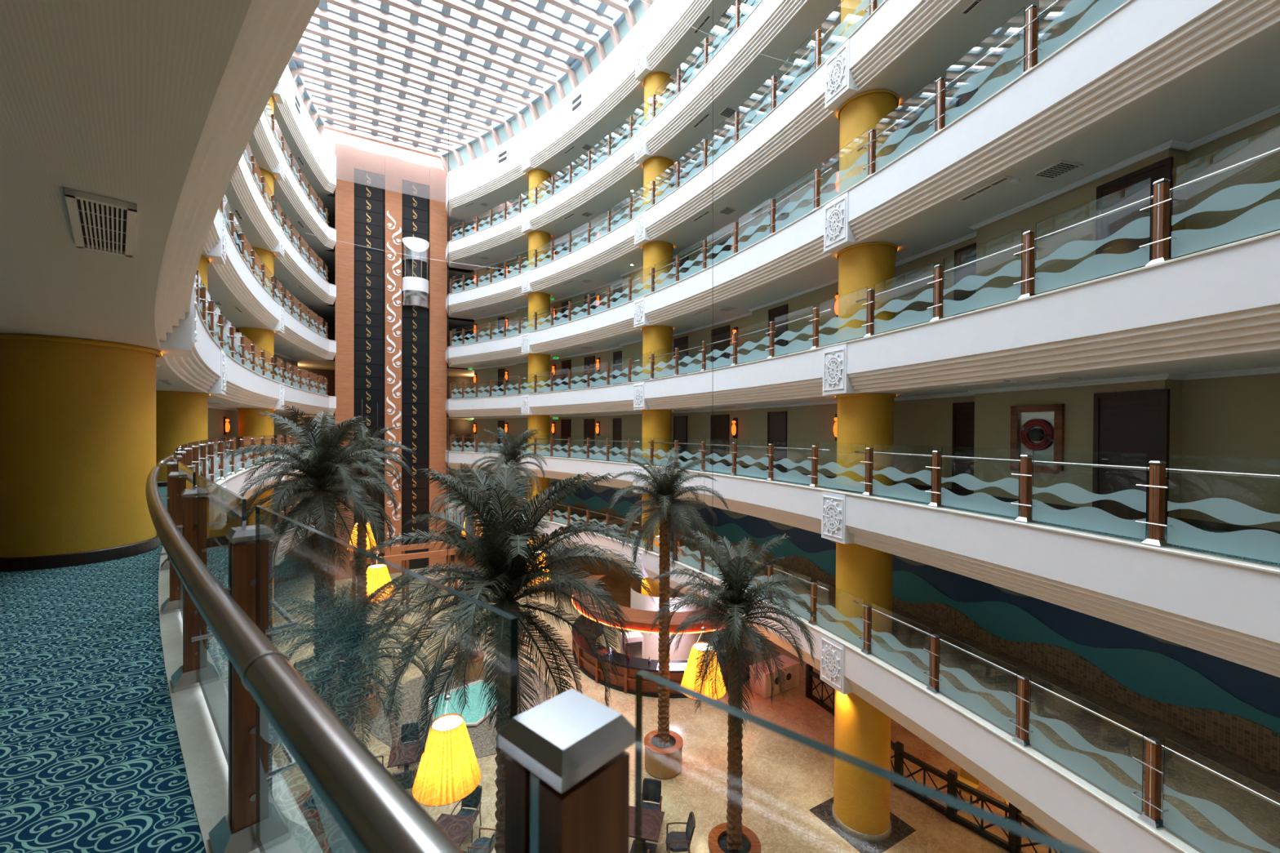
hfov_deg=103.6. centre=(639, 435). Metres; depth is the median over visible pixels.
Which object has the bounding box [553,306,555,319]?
wall sconce
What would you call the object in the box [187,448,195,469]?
railing post
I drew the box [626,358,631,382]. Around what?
railing post
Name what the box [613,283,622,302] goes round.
door
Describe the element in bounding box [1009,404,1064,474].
framed picture
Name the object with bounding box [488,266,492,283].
railing post
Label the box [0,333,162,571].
column
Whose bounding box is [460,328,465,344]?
railing post
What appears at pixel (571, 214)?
ceiling vent
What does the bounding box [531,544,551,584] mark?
pendant lamp
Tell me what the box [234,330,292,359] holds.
trim
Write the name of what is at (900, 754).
railing
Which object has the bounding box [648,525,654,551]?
railing post
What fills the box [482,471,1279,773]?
wall
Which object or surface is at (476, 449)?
railing post
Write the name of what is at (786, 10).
trim
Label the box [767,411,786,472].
door
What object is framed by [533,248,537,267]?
railing post
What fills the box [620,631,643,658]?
fridge
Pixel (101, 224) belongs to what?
ceiling vent
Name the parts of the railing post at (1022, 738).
plate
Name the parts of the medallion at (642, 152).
frame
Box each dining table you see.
[386,742,424,782]
[435,813,476,852]
[629,805,664,852]
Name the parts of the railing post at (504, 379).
glass panel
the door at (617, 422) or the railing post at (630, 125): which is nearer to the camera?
the railing post at (630, 125)
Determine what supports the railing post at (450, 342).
on the trim at (1128, 1)
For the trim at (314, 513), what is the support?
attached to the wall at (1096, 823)
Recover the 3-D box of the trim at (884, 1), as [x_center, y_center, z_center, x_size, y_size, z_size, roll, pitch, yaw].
[-0.382,-9.899,17.447,6.520,0.034,48.948,0,1,-28]
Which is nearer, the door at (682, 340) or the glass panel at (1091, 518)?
the glass panel at (1091, 518)
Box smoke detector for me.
[1009,178,1020,183]
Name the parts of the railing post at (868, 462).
plate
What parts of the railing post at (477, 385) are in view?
glass panel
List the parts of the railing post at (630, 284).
glass panel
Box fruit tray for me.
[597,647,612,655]
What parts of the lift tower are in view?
black panel, black panel, black panel, black panel, black panel, black panel, black panel, black panel, black panel, black panel, black panel, black panel, black panel, black panel, black panel, black panel, black panel, black panel, black panel, black panel, black panel, black panel, black panel, black panel, black panel, black panel, black panel, black panel, black panel, black panel, black panel, black panel, black panel, black panel, black panel, black panel, black panel, black panel, black panel, black panel, black panel, black panel, black panel, black panel, black panel, black panel, black panel, black panel, black panel, black panel, black panel, black panel, black panel, black panel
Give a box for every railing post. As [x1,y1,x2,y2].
[160,462,173,570]
[160,471,180,614]
[169,455,182,466]
[170,488,199,693]
[181,450,186,465]
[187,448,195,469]
[195,269,202,311]
[195,445,202,497]
[202,285,208,324]
[202,444,209,479]
[208,524,298,852]
[210,300,217,337]
[210,442,217,483]
[217,440,226,479]
[220,196,226,217]
[220,314,226,348]
[229,440,236,474]
[231,212,236,240]
[231,326,236,358]
[239,439,247,470]
[240,335,246,366]
[241,232,246,258]
[248,438,257,466]
[250,155,257,179]
[250,249,257,275]
[250,344,257,371]
[260,176,266,199]
[260,263,266,287]
[260,351,266,377]
[260,437,266,463]
[271,113,276,135]
[271,195,275,215]
[271,275,275,297]
[271,356,276,380]
[271,436,275,457]
[280,135,285,155]
[280,211,285,231]
[280,286,285,307]
[280,361,285,384]
[280,436,284,459]
[289,152,294,171]
[289,224,294,243]
[289,294,294,315]
[289,365,294,386]
[289,435,294,452]
[298,168,302,186]
[298,235,302,253]
[298,302,302,322]
[298,368,302,389]
[306,373,311,391]
[307,183,311,199]
[307,246,311,263]
[307,309,311,328]
[316,196,320,213]
[316,256,320,273]
[316,315,320,333]
[316,375,320,393]
[324,208,328,223]
[324,265,328,280]
[324,321,328,338]
[324,378,328,395]
[448,225,452,240]
[448,278,452,293]
[448,330,451,346]
[448,382,452,399]
[448,435,453,451]
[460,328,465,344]
[460,435,464,451]
[461,221,465,236]
[461,275,465,290]
[461,382,465,398]
[474,271,478,287]
[474,325,478,342]
[474,435,478,452]
[475,215,478,231]
[475,381,479,397]
[487,435,493,453]
[488,209,492,226]
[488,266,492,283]
[488,323,492,339]
[488,379,493,396]
[497,688,635,852]
[502,203,506,220]
[502,261,506,279]
[502,320,506,337]
[502,377,506,395]
[516,256,521,274]
[516,315,520,334]
[517,195,521,213]
[517,376,521,394]
[532,311,537,330]
[533,186,537,204]
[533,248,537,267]
[533,374,537,393]
[533,436,536,454]
[548,372,554,391]
[548,438,554,457]
[548,504,554,521]
[549,176,554,195]
[549,241,554,261]
[549,306,553,326]
[565,437,571,457]
[565,505,569,525]
[566,301,571,321]
[566,369,571,390]
[567,164,572,184]
[567,232,572,253]
[584,439,591,459]
[584,509,589,527]
[585,222,591,244]
[585,294,591,315]
[585,366,591,387]
[586,151,591,171]
[604,286,610,309]
[604,362,610,385]
[604,438,610,461]
[604,513,609,537]
[605,134,611,155]
[605,210,611,232]
[625,439,632,463]
[626,115,633,138]
[626,196,632,219]
[626,277,632,302]
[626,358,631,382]
[626,519,631,544]
[648,180,655,205]
[648,266,654,293]
[648,353,654,379]
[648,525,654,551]
[649,93,656,118]
[649,440,655,466]
[671,440,679,468]
[671,532,679,561]
[673,161,680,188]
[673,254,679,282]
[673,347,679,375]
[674,67,680,94]
[697,542,706,572]
[698,341,706,371]
[698,441,707,471]
[699,240,707,270]
[700,138,708,167]
[701,37,708,66]
[728,442,738,475]
[729,332,737,365]
[730,222,738,254]
[731,110,739,142]
[732,0,740,30]
[764,444,776,480]
[764,564,774,603]
[765,321,775,358]
[766,198,776,235]
[767,75,777,110]
[806,582,818,626]
[807,445,820,487]
[808,307,820,349]
[809,168,821,210]
[810,28,822,69]
[858,604,873,655]
[860,448,875,496]
[861,288,875,337]
[862,128,877,177]
[864,0,879,14]
[923,634,942,693]
[924,450,945,507]
[927,264,946,321]
[928,76,947,134]
[1008,675,1033,747]
[1010,454,1036,523]
[1013,230,1039,299]
[1016,4,1041,73]
[1131,737,1168,830]
[1135,460,1173,547]
[1139,177,1177,266]
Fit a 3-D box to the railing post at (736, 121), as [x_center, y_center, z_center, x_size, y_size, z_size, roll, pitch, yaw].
[3.299,-10.462,17.147,0.216,1.138,0.362,0,1,-26]
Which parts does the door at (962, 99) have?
door frame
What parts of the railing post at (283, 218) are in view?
glass panel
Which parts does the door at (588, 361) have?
door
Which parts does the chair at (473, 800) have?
armrest, seat, leg, backrest, armrest, leg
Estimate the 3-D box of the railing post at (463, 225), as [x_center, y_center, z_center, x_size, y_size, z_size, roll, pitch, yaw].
[-12.370,-14.454,35.312,0.362,1.138,0.216,1,1,35]
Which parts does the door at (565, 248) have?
door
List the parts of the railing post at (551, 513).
glass panel, glass panel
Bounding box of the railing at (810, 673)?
[805,664,832,714]
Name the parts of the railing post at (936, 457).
plate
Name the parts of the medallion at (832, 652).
frame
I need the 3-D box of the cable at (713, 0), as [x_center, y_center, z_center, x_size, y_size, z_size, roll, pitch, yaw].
[2.011,-6.354,13.898,0.192,27.500,0.011,1,1,34]
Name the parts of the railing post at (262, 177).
glass panel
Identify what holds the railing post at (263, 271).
on the trim at (219, 206)
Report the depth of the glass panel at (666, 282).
21.19 m
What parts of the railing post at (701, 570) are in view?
glass panel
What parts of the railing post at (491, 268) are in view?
glass panel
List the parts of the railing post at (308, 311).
glass panel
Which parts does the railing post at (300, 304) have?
glass panel, glass panel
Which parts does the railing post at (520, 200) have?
glass panel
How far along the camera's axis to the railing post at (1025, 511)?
8.46 m
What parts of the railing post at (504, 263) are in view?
glass panel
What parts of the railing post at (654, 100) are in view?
glass panel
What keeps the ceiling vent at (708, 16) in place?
in the ceiling at (629, 105)
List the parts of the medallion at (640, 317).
frame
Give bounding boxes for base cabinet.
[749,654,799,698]
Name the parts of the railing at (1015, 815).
post, rail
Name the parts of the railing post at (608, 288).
glass panel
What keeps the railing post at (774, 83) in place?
on the trim at (884, 1)
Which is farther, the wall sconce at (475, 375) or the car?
the wall sconce at (475, 375)
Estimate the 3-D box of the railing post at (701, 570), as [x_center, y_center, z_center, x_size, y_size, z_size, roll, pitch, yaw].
[2.362,4.539,18.923,0.216,1.138,0.362,0,1,-28]
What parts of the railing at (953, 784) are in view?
post, rail, rail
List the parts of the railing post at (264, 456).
glass panel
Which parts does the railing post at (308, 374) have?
glass panel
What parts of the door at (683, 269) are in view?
door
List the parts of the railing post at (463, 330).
glass panel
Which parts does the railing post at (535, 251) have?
glass panel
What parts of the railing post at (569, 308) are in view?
glass panel, glass panel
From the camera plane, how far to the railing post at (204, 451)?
12.00 m
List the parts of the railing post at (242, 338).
glass panel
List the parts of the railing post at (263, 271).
glass panel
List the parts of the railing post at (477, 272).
glass panel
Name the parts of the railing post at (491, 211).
glass panel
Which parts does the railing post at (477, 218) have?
glass panel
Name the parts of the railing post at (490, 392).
glass panel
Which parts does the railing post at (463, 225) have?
glass panel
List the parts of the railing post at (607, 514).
glass panel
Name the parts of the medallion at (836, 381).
frame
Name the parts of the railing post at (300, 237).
glass panel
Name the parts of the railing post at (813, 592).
plate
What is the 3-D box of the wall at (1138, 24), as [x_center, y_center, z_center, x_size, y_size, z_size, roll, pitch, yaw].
[-5.509,-5.746,14.550,17.762,0.770,49.416,0,1,-28]
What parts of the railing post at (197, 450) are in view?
glass panel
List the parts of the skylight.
panel, panel, panel, panel, panel, panel, panel, panel, panel, panel, panel, panel, panel, panel, panel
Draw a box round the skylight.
[287,0,654,176]
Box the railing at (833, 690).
[832,688,835,716]
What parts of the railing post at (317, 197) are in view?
glass panel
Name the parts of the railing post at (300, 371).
glass panel, glass panel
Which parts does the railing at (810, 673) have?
post, rail, rail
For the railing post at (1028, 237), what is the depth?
8.43 m
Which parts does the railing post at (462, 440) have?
glass panel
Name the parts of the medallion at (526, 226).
frame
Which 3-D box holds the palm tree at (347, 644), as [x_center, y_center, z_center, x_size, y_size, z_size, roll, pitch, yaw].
[-6.642,6.343,11.556,3.560,6.151,3.751,0,0,-18]
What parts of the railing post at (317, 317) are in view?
glass panel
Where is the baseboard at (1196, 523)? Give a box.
[603,454,1279,533]
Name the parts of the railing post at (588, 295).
glass panel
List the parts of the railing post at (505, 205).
glass panel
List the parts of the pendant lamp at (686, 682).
lamp shade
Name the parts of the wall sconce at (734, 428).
lamp shade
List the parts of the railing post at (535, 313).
glass panel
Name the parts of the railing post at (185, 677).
plate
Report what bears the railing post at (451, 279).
on the trim at (884, 1)
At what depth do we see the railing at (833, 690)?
18.19 m
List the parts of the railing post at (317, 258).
glass panel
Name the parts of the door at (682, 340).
door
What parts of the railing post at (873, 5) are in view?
glass panel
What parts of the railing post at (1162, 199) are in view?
plate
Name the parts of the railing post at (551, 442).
glass panel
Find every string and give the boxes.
[305,232,534,272]
[641,0,811,67]
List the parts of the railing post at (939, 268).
plate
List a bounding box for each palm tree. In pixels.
[215,404,417,806]
[266,418,391,712]
[271,573,433,759]
[335,423,408,697]
[358,459,655,852]
[427,462,515,660]
[469,426,548,598]
[608,446,729,746]
[648,530,818,852]
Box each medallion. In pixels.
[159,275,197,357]
[207,212,226,265]
[207,349,226,395]
[269,147,284,181]
[271,226,284,257]
[272,75,284,104]
[272,305,284,333]
[272,383,284,409]
[275,462,284,486]
[275,537,284,565]
[520,394,533,414]
[520,455,531,475]
[521,146,534,173]
[521,208,535,234]
[521,270,533,293]
[521,332,533,354]
[632,465,647,493]
[632,547,648,577]
[633,382,648,409]
[634,211,650,246]
[634,296,649,328]
[635,40,653,81]
[635,125,650,164]
[820,633,852,694]
[821,491,853,544]
[822,343,855,395]
[823,191,859,253]
[825,38,859,111]
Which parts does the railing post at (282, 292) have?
glass panel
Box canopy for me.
[572,575,728,660]
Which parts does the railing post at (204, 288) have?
glass panel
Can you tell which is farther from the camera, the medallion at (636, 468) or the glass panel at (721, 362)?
the medallion at (636, 468)
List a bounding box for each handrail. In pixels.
[145,466,463,852]
[156,453,173,466]
[234,231,271,284]
[234,337,271,364]
[234,439,271,444]
[244,151,271,203]
[275,208,323,266]
[275,285,323,323]
[275,362,323,382]
[275,436,305,440]
[278,137,323,208]
[451,436,518,440]
[452,196,526,228]
[452,257,526,280]
[452,317,526,333]
[452,377,526,386]
[532,360,639,381]
[532,438,639,444]
[533,113,641,192]
[533,195,640,254]
[533,277,640,316]
[555,503,639,524]
[648,167,832,276]
[648,308,831,359]
[648,441,830,453]
[649,0,746,105]
[649,25,834,189]
[653,527,829,595]
[853,450,1279,479]
[853,600,1279,808]
[855,146,1279,302]
[857,0,1062,151]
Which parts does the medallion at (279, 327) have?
frame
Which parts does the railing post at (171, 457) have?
glass panel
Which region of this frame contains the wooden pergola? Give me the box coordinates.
[349,541,457,607]
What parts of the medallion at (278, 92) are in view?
frame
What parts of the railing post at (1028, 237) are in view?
plate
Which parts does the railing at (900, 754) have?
post, rail, rail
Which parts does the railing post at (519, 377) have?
glass panel, glass panel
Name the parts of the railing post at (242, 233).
glass panel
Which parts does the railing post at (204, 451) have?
glass panel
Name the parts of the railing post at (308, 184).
glass panel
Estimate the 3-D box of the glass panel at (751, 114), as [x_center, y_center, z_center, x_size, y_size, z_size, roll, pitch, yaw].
[3.704,-10.527,16.287,0.012,1.175,1.665,0,1,-25]
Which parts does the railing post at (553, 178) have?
glass panel, glass panel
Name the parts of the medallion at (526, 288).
frame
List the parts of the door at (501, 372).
door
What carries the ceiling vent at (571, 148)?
in the ceiling at (629, 105)
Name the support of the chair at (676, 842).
on the floor at (784, 778)
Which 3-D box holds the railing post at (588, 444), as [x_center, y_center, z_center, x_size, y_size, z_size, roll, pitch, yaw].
[-2.726,0.693,26.489,0.216,1.138,0.362,0,1,-39]
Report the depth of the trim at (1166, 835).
8.56 m
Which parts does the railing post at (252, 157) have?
glass panel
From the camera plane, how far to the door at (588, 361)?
30.25 m
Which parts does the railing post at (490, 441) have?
glass panel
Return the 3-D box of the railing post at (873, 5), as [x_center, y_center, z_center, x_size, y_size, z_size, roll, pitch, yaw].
[5.509,-10.406,11.876,0.216,1.138,0.362,0,1,-19]
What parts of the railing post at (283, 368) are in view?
glass panel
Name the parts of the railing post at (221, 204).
glass panel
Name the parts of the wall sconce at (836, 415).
lamp shade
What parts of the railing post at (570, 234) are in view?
glass panel, glass panel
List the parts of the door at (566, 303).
door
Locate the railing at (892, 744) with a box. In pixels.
[890,739,894,782]
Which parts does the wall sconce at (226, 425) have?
plate, lamp shade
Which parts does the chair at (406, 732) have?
seat, backrest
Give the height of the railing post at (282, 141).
1.138 m
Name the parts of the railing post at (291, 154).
glass panel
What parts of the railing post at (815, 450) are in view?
plate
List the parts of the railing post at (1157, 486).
plate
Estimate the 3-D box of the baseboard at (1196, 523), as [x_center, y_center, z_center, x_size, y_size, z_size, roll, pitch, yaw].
[1.802,1.302,17.915,6.609,0.120,49.711,0,1,-28]
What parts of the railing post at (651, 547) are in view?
glass panel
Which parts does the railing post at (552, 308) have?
glass panel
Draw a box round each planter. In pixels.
[295,790,326,844]
[319,835,332,852]
[354,684,380,724]
[454,650,484,681]
[644,729,683,779]
[707,822,760,852]
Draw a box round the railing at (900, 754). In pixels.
[893,741,946,817]
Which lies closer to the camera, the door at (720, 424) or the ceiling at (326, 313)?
the door at (720, 424)
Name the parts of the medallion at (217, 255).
frame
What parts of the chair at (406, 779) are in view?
backrest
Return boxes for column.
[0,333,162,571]
[155,254,210,486]
[236,94,275,642]
[526,168,551,597]
[640,71,675,597]
[831,0,899,842]
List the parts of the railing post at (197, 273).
glass panel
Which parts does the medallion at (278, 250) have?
frame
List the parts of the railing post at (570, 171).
glass panel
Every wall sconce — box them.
[223,416,230,435]
[473,373,476,384]
[473,422,476,434]
[504,370,508,382]
[504,422,507,434]
[505,318,508,329]
[551,364,555,377]
[551,422,555,435]
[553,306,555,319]
[595,357,599,372]
[595,421,599,435]
[731,417,737,438]
[732,326,737,342]
[833,413,837,440]
[834,292,838,317]
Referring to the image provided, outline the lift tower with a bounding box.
[334,133,447,580]
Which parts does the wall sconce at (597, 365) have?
plate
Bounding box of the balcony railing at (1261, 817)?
[453,502,1279,852]
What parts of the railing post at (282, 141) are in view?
glass panel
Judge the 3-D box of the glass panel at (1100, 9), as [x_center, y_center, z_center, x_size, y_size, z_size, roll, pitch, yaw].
[6.775,-6.683,7.570,0.014,1.175,1.555,0,0,-14]
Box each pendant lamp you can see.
[346,523,376,551]
[366,551,395,603]
[412,416,481,806]
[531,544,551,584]
[680,493,725,700]
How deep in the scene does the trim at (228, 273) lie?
19.65 m
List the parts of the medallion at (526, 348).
frame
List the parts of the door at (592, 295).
door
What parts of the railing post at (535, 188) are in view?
glass panel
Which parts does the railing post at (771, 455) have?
plate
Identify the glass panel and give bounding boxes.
[178,461,195,620]
[196,475,246,766]
[211,297,220,346]
[211,438,220,481]
[221,311,231,355]
[221,437,231,475]
[255,505,518,852]
[634,670,1088,852]
[653,346,675,377]
[654,162,675,203]
[654,253,675,291]
[677,534,701,568]
[678,338,702,374]
[679,239,702,280]
[680,39,704,91]
[680,138,703,185]
[705,440,733,473]
[706,111,734,164]
[706,222,733,267]
[706,330,733,369]
[707,0,735,62]
[736,440,768,478]
[737,199,770,252]
[737,319,769,364]
[738,75,771,138]
[772,563,811,620]
[773,310,813,356]
[773,440,812,484]
[775,168,814,231]
[776,30,815,106]
[816,580,864,648]
[817,442,866,492]
[818,288,866,346]
[819,128,868,205]
[821,0,870,63]
[871,603,930,685]
[872,444,932,502]
[874,262,933,333]
[875,77,936,172]
[938,632,1017,736]
[941,446,1019,517]
[942,228,1022,317]
[945,7,1025,126]
[1029,674,1143,812]
[1032,449,1147,539]
[1035,177,1151,294]
[1037,0,1128,63]
[1163,737,1279,852]
[1166,454,1279,563]
[1170,124,1279,258]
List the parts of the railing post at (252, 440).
glass panel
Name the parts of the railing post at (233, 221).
glass panel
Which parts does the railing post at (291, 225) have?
glass panel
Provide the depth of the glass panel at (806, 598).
14.34 m
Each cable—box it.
[447,92,448,568]
[711,0,713,697]
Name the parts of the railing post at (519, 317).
glass panel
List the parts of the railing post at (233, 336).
glass panel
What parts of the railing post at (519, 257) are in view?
glass panel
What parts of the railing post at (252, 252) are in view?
glass panel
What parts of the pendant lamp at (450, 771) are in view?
lamp shade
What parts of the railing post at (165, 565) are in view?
plate, glass panel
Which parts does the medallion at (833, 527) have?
frame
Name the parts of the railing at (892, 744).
rail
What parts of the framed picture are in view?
panel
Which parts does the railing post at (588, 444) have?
glass panel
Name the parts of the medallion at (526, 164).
frame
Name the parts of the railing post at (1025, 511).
plate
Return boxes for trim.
[154,0,335,415]
[158,453,321,852]
[195,299,334,396]
[204,222,335,359]
[208,405,292,416]
[218,206,335,341]
[230,164,335,304]
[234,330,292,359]
[239,471,302,503]
[243,151,336,285]
[253,119,335,248]
[263,110,336,230]
[271,513,315,546]
[271,531,314,563]
[275,82,336,193]
[444,0,762,249]
[444,0,886,300]
[444,0,1132,350]
[444,230,1279,400]
[444,450,1279,573]
[445,0,712,215]
[445,0,807,266]
[445,0,960,317]
[445,0,1279,367]
[445,303,1279,417]
[445,462,1279,677]
[448,502,1205,852]
[448,515,1100,852]
[473,0,1056,319]
[473,34,840,270]
[473,104,1279,369]
[473,119,644,220]
[473,366,1279,418]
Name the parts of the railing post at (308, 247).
glass panel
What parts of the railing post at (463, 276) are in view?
glass panel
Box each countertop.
[571,614,753,672]
[656,662,687,671]
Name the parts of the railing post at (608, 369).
glass panel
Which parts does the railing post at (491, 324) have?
glass panel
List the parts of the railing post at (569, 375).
glass panel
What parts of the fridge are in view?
glass door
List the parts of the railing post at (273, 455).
glass panel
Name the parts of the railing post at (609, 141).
glass panel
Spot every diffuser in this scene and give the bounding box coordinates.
[368,564,385,568]
[431,715,462,730]
[693,643,706,650]
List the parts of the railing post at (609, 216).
glass panel, glass panel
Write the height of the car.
4.800 m
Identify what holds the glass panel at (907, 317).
attached to the railing post at (870, 294)
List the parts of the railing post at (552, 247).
glass panel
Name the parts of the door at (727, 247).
door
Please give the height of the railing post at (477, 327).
1.138 m
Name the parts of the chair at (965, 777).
seat, backrest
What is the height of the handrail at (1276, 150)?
0.271 m
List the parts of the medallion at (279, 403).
frame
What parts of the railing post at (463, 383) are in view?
glass panel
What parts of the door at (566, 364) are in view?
door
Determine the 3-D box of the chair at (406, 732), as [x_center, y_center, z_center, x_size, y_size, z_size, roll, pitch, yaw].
[-7.159,9.594,15.616,0.624,0.984,0.700,0,1,-20]
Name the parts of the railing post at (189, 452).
glass panel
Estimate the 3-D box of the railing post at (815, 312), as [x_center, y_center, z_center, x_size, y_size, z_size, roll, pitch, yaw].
[4.800,-2.915,13.727,0.216,1.138,0.362,0,1,-22]
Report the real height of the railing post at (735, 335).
1.138 m
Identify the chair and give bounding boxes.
[375,755,383,765]
[391,768,416,797]
[397,722,420,768]
[450,785,482,843]
[467,827,496,852]
[641,777,662,811]
[666,811,695,852]
[957,767,979,804]
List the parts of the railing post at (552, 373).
glass panel, glass panel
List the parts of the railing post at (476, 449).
glass panel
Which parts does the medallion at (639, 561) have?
frame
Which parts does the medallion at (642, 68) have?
frame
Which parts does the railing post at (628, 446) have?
glass panel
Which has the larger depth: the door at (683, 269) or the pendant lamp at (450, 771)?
the door at (683, 269)
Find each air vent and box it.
[295,95,300,114]
[498,150,506,163]
[572,93,581,111]
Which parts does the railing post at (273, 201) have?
glass panel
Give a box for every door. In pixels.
[497,264,503,275]
[497,316,505,333]
[497,368,505,395]
[497,420,505,448]
[560,360,571,391]
[560,419,571,452]
[561,240,568,250]
[561,299,571,318]
[583,355,595,388]
[583,418,595,454]
[584,230,595,241]
[584,292,595,312]
[612,417,622,456]
[613,215,622,225]
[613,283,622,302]
[613,350,622,384]
[673,336,688,374]
[673,416,687,462]
[674,256,688,275]
[710,414,729,466]
[711,235,730,258]
[711,324,729,369]
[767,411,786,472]
[768,197,789,227]
[768,304,787,356]
[951,401,974,495]
[953,242,976,315]
[955,87,977,106]
[1092,388,1170,524]
[1095,156,1173,279]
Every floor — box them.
[0,453,306,852]
[271,542,1009,852]
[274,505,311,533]
[325,244,474,273]
[326,300,474,321]
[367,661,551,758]
[453,450,1279,566]
[808,696,1059,852]
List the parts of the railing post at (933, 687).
plate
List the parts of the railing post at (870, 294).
plate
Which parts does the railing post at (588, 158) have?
glass panel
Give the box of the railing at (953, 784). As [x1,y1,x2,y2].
[946,768,1009,851]
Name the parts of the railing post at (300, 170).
glass panel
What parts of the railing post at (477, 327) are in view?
glass panel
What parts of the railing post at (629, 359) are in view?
glass panel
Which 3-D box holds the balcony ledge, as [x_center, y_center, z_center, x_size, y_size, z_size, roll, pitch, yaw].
[-5.530,-1.991,14.581,17.762,0.770,49.416,0,1,-28]
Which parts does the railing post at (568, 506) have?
glass panel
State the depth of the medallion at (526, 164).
30.69 m
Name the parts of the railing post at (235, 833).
plate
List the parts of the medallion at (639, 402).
frame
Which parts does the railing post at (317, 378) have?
glass panel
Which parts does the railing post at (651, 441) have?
glass panel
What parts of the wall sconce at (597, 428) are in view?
lamp shade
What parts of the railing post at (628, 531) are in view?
glass panel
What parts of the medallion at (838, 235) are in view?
frame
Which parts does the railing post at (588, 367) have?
glass panel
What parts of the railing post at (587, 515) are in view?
glass panel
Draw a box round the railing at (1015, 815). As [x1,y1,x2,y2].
[1008,802,1057,852]
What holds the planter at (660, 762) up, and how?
on the floor at (784, 778)
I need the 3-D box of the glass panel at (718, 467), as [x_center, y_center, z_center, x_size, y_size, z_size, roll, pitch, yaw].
[2.813,0.719,18.067,0.013,1.175,1.625,0,1,-27]
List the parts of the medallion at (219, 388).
frame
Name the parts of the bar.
rail moulding, panel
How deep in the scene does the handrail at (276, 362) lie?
28.37 m
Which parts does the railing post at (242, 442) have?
glass panel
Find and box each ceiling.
[0,0,326,415]
[201,248,330,361]
[225,181,331,307]
[244,133,332,253]
[271,93,332,197]
[297,305,474,336]
[297,360,474,377]
[297,415,474,419]
[302,250,474,291]
[311,195,474,241]
[449,0,755,221]
[449,0,840,270]
[449,0,1052,319]
[449,21,1279,368]
[456,348,1279,417]
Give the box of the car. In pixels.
[401,236,429,308]
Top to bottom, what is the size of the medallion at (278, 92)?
1.220 m
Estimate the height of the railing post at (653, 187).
1.138 m
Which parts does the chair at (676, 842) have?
leg, armrest, seat, armrest, backrest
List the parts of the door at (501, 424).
door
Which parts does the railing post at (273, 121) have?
glass panel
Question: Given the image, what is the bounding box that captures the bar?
[571,614,753,698]
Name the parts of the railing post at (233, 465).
glass panel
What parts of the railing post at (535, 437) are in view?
glass panel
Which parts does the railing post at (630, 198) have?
glass panel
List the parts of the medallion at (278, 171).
frame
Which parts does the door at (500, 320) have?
door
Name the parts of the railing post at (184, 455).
glass panel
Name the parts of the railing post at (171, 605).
plate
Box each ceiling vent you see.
[64,187,137,257]
[157,379,175,385]
[208,402,223,404]
[213,301,223,305]
[232,208,244,219]
[232,306,244,312]
[276,280,290,284]
[276,346,290,348]
[278,214,290,219]
[296,155,305,165]
[296,220,304,227]
[479,255,489,259]
[480,202,489,207]
[562,213,574,219]
[562,280,574,284]
[563,146,575,154]
[580,211,593,217]
[580,279,592,283]
[581,143,593,151]
[691,211,710,222]
[691,308,709,315]
[692,112,711,128]
[693,13,711,34]
[716,405,735,407]
[717,306,736,311]
[718,106,737,118]
[718,206,737,215]
[719,5,735,20]
[955,380,1009,386]
[957,175,1012,201]
[959,0,983,16]
[1028,377,1080,382]
[1031,160,1084,180]
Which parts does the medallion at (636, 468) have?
frame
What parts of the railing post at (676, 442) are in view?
glass panel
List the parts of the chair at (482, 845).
armrest, seat, armrest, backrest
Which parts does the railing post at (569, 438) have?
glass panel, glass panel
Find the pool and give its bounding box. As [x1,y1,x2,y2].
[428,680,497,727]
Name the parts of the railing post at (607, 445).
glass panel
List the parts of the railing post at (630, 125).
glass panel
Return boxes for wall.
[208,408,290,453]
[213,0,1222,359]
[225,451,1279,643]
[234,333,290,380]
[238,0,921,309]
[259,0,782,258]
[271,510,336,562]
[274,293,289,309]
[275,307,297,506]
[278,0,693,208]
[281,227,525,564]
[320,128,444,169]
[444,503,1182,852]
[474,0,1098,342]
[474,37,839,282]
[474,112,1279,397]
[474,123,641,227]
[474,373,1279,530]
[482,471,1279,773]
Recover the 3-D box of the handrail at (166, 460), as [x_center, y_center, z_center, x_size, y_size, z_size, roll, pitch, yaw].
[-9.219,0.449,10.249,0.228,0.282,8.719,0,1,-37]
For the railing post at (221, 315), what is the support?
on the trim at (197, 306)
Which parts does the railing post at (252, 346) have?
glass panel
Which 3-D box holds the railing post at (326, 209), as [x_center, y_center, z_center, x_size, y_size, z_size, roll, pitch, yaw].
[-20.792,-14.485,33.379,0.216,1.138,0.362,0,0,-16]
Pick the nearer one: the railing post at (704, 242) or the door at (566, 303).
the railing post at (704, 242)
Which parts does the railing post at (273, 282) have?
glass panel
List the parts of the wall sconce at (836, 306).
lamp shade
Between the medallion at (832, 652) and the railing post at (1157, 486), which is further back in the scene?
the medallion at (832, 652)
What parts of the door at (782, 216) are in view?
door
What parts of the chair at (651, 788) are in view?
seat, backrest, armrest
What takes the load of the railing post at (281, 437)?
on the trim at (206, 768)
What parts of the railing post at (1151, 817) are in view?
plate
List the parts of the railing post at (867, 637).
plate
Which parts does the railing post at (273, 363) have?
glass panel, glass panel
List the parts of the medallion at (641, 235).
frame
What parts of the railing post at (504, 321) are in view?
glass panel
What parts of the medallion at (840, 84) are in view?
frame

